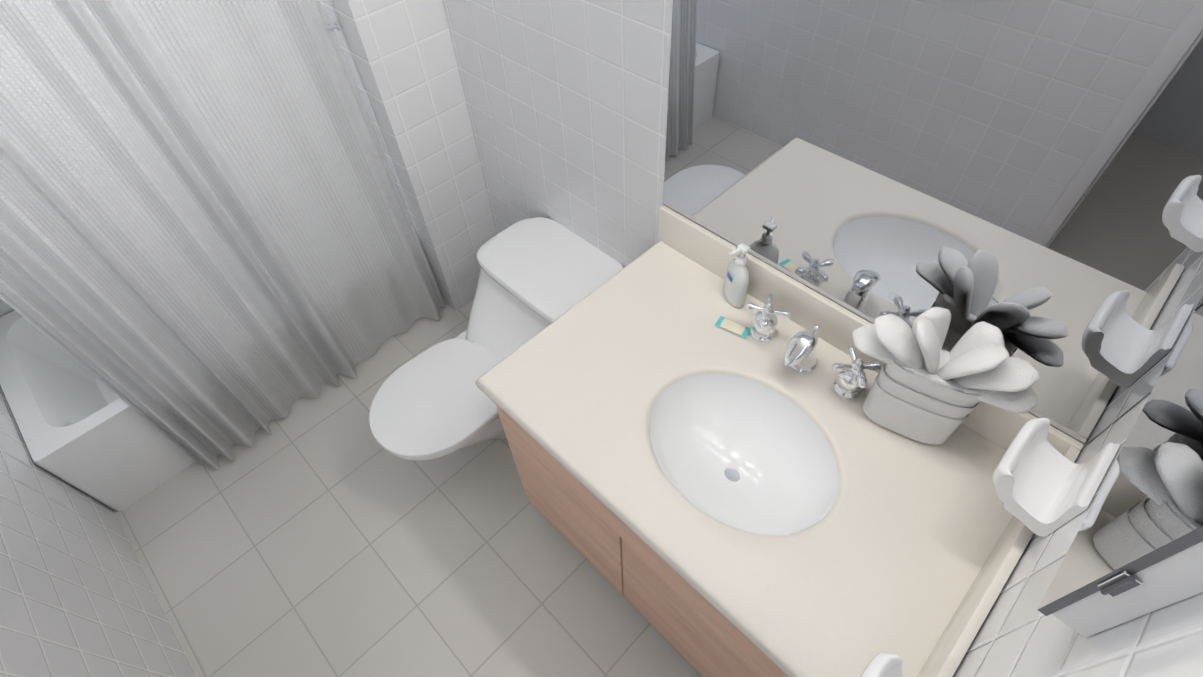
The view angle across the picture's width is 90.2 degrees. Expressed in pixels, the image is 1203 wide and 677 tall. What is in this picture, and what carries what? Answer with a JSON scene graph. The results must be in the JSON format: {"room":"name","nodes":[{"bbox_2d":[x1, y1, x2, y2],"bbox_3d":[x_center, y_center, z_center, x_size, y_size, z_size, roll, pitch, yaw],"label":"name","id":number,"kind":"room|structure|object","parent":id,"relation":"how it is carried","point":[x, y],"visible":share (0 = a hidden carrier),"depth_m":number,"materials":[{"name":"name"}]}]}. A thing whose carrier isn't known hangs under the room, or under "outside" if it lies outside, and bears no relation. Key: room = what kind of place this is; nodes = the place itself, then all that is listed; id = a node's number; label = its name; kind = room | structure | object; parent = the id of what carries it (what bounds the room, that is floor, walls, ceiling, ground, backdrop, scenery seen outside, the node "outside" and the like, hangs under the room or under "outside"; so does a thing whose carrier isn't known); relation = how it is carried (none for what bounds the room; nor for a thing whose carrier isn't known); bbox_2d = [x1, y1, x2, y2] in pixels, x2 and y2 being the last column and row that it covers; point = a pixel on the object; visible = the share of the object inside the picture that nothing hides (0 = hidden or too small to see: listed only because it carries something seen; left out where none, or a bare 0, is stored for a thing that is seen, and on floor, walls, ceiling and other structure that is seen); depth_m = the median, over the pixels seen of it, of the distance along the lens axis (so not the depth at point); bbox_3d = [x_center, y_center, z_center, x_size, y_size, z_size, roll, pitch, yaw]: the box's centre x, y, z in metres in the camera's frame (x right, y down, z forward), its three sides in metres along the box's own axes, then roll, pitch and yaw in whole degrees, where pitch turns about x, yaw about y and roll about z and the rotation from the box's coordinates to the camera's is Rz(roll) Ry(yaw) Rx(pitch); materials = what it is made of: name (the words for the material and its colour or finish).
{"room":"bathroom","nodes":[
{"label":"bathroom","id":0,"kind":"room"},
{"bbox_2d":[0,298,13,316],"bbox_3d":[-1.921,-1.048,2.111,0.100,2.400,1.920,37,62,27],"label":"wall","id":1,"kind":"structure","parent":0,"point":[5,308],"depth_m":2.38,"materials":[{"name":"tile"}]},
{"bbox_2d":[0,386,196,676],"bbox_3d":[-1.538,0.245,1.062,2.792,2.400,0.100,37,62,27],"label":"wall","id":2,"kind":"structure","parent":0,"point":[78,597],"depth_m":1.71,"materials":[{"name":"tile"}]},
{"bbox_2d":[0,0,444,469],"bbox_3d":[-1.349,-0.440,1.732,0.245,2.149,1.504,37,62,27],"label":"shower curtain","id":3,"kind":"object","parent":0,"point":[211,249],"visible":0.98,"depth_m":1.88,"materials":[{"name":"grey fabric"}]},
{"bbox_2d":[114,300,702,676],"bbox_3d":[-0.534,0.679,2.262,3.770,0.100,2.020,37,62,27],"label":"floor","id":4,"kind":"structure","parent":0,"point":[324,534],"depth_m":2.12,"materials":[{"name":"tile"}]},
{"bbox_2d":[0,310,195,511],"bbox_3d":[-1.618,-0.116,2.627,0.841,0.408,1.502,37,62,27],"label":"bathtub","id":5,"kind":"object","parent":4,"relation":"on","point":[80,427],"visible":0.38,"depth_m":2.19,"materials":[{"name":"white ceramic"}]},
{"bbox_2d":[369,217,622,460],"bbox_3d":[-0.386,0.113,2.246,0.574,0.617,0.985,37,62,27],"label":"toilet","id":6,"kind":"object","parent":4,"relation":"on","point":[537,275],"visible":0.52,"depth_m":2.11,"materials":[{"name":"white ceramic"}]},
{"bbox_2d":[498,413,779,676],"bbox_3d":[0.313,0.442,1.831,1.276,0.800,0.709,37,62,27],"label":"bathroom vanity","id":7,"kind":"object","parent":4,"relation":"on","point":[680,616],"depth_m":1.63,"materials":[{"name":"brown wood"}]},
{"bbox_2d":[476,241,1011,676],"bbox_3d":[0.335,0.216,1.458,1.143,0.058,0.732,37,62,27],"label":"countertop","id":8,"kind":"structure","parent":7,"relation":"on","point":[882,562],"depth_m":1.34,"materials":[{"name":"beige stone"}]},
{"bbox_2d":[714,316,749,337],"bbox_3d":[0.353,-0.031,1.611,0.092,0.007,0.038,26,57,21],"label":"packet","id":9,"kind":"object","parent":8,"relation":"on","point":[736,328],"visible":1,"depth_m":1.61,"materials":[{"name":"beige plastic"}]},
{"bbox_2d":[724,243,750,307],"bbox_3d":[0.363,-0.170,1.602,0.082,0.194,0.068,37,62,27],"label":"soap bottle","id":10,"kind":"object","parent":8,"relation":"on","point":[737,280],"visible":1,"depth_m":1.59,"materials":[{"name":"white plastic"}]},
{"bbox_2d":[632,357,855,552],"bbox_3d":[0.329,0.300,1.466,0.468,0.146,0.376,37,62,27],"label":"sink","id":11,"kind":"object","parent":8,"relation":"in","point":[759,462],"depth_m":1.52,"materials":[{"name":"white ceramic"}]},
{"bbox_2d":[744,289,883,404],"bbox_3d":[0.494,0.037,1.476,0.328,0.123,0.143,37,62,27],"label":"faucet","id":12,"kind":"object","parent":8,"relation":"on","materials":[{"name":"silver metal"}]},
{"bbox_2d":[852,307,1039,444],"bbox_3d":[0.708,0.089,1.287,0.355,0.334,0.154,37,62,27],"label":"potted plant","id":13,"kind":"object","parent":8,"relation":"on","point":[926,388],"visible":1,"depth_m":1.23,"materials":[{"name":"white"}]},
{"bbox_2d":[322,0,496,310],"bbox_3d":[-0.974,-1.223,2.200,0.973,2.400,0.310,37,62,27],"label":"column","id":14,"kind":"structure","parent":0,"point":[399,55],"depth_m":2.18,"materials":[{"name":"tile"}]},
{"bbox_2d":[326,21,342,30],"bbox_3d":[-0.846,-0.981,1.890,0.028,0.031,0.045,37,62,27],"label":"hook","id":15,"kind":"object","parent":14,"relation":"attached to","point":[337,25],"visible":0.98,"depth_m":1.89,"materials":[{"name":"silver metal"}]},
{"bbox_2d":[442,0,1151,446],"bbox_3d":[0.091,-0.648,1.686,3.770,2.400,0.100,37,62,27],"label":"wall","id":16,"kind":"structure","parent":0,"point":[566,102],"depth_m":1.85,"materials":[{"name":"tile"}]},
{"bbox_2d":[658,205,1083,452],"bbox_3d":[0.582,-0.044,1.536,1.143,0.125,0.020,37,62,27],"label":"backsplash","id":17,"kind":"structure","parent":16,"relation":"attached to","point":[999,426],"depth_m":1.55,"materials":[{"name":"beige stone"}]},
{"bbox_2d":[663,0,1202,443],"bbox_3d":[0.562,-0.451,1.035,1.144,1.162,0.004,37,62,27],"label":"mirror","id":18,"kind":"object","parent":16,"relation":"attached to","point":[1025,177],"visible":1,"depth_m":1.09,"materials":[{"name":"clear glass"}]},
{"bbox_2d":[953,393,1202,676],"bbox_3d":[0.854,0.506,0.728,0.571,2.400,0.950,37,62,27],"label":"wall","id":19,"kind":"structure","parent":0,"point":[1019,634],"depth_m":0.77,"materials":[{"name":"tile"}]},
{"bbox_2d":[860,653,902,676],"bbox_3d":[0.408,0.544,0.843,0.126,0.137,0.145,37,62,27],"label":"ceramic soap dish","id":20,"kind":"object","parent":19,"relation":"attached to","point":[883,664],"depth_m":0.87,"materials":[{"name":"white ceramic"}]},
{"bbox_2d":[916,445,1081,676],"bbox_3d":[0.732,0.457,1.130,0.020,0.125,0.682,37,62,27],"label":"backsplash","id":21,"kind":"structure","parent":19,"relation":"attached to","point":[944,658],"depth_m":1.09,"materials":[{"name":"beige stone"}]},
{"bbox_2d":[992,418,1120,536],"bbox_3d":[0.789,0.234,1.070,0.126,0.137,0.156,37,62,27],"label":"wall-mounted holder","id":22,"kind":"object","parent":19,"relation":"attached to","point":[1043,486],"depth_m":1.07,"materials":[{"name":"white"}]},
{"bbox_2d":[1037,306,1202,637],"bbox_3d":[0.722,-0.042,0.564,0.048,0.630,0.620,37,62,27],"label":"medicine cabinet mirror","id":23,"kind":"object","parent":19,"relation":"attached to","point":[1135,550],"visible":1,"depth_m":0.64,"materials":[{"name":"silver mirror"}]}
]}

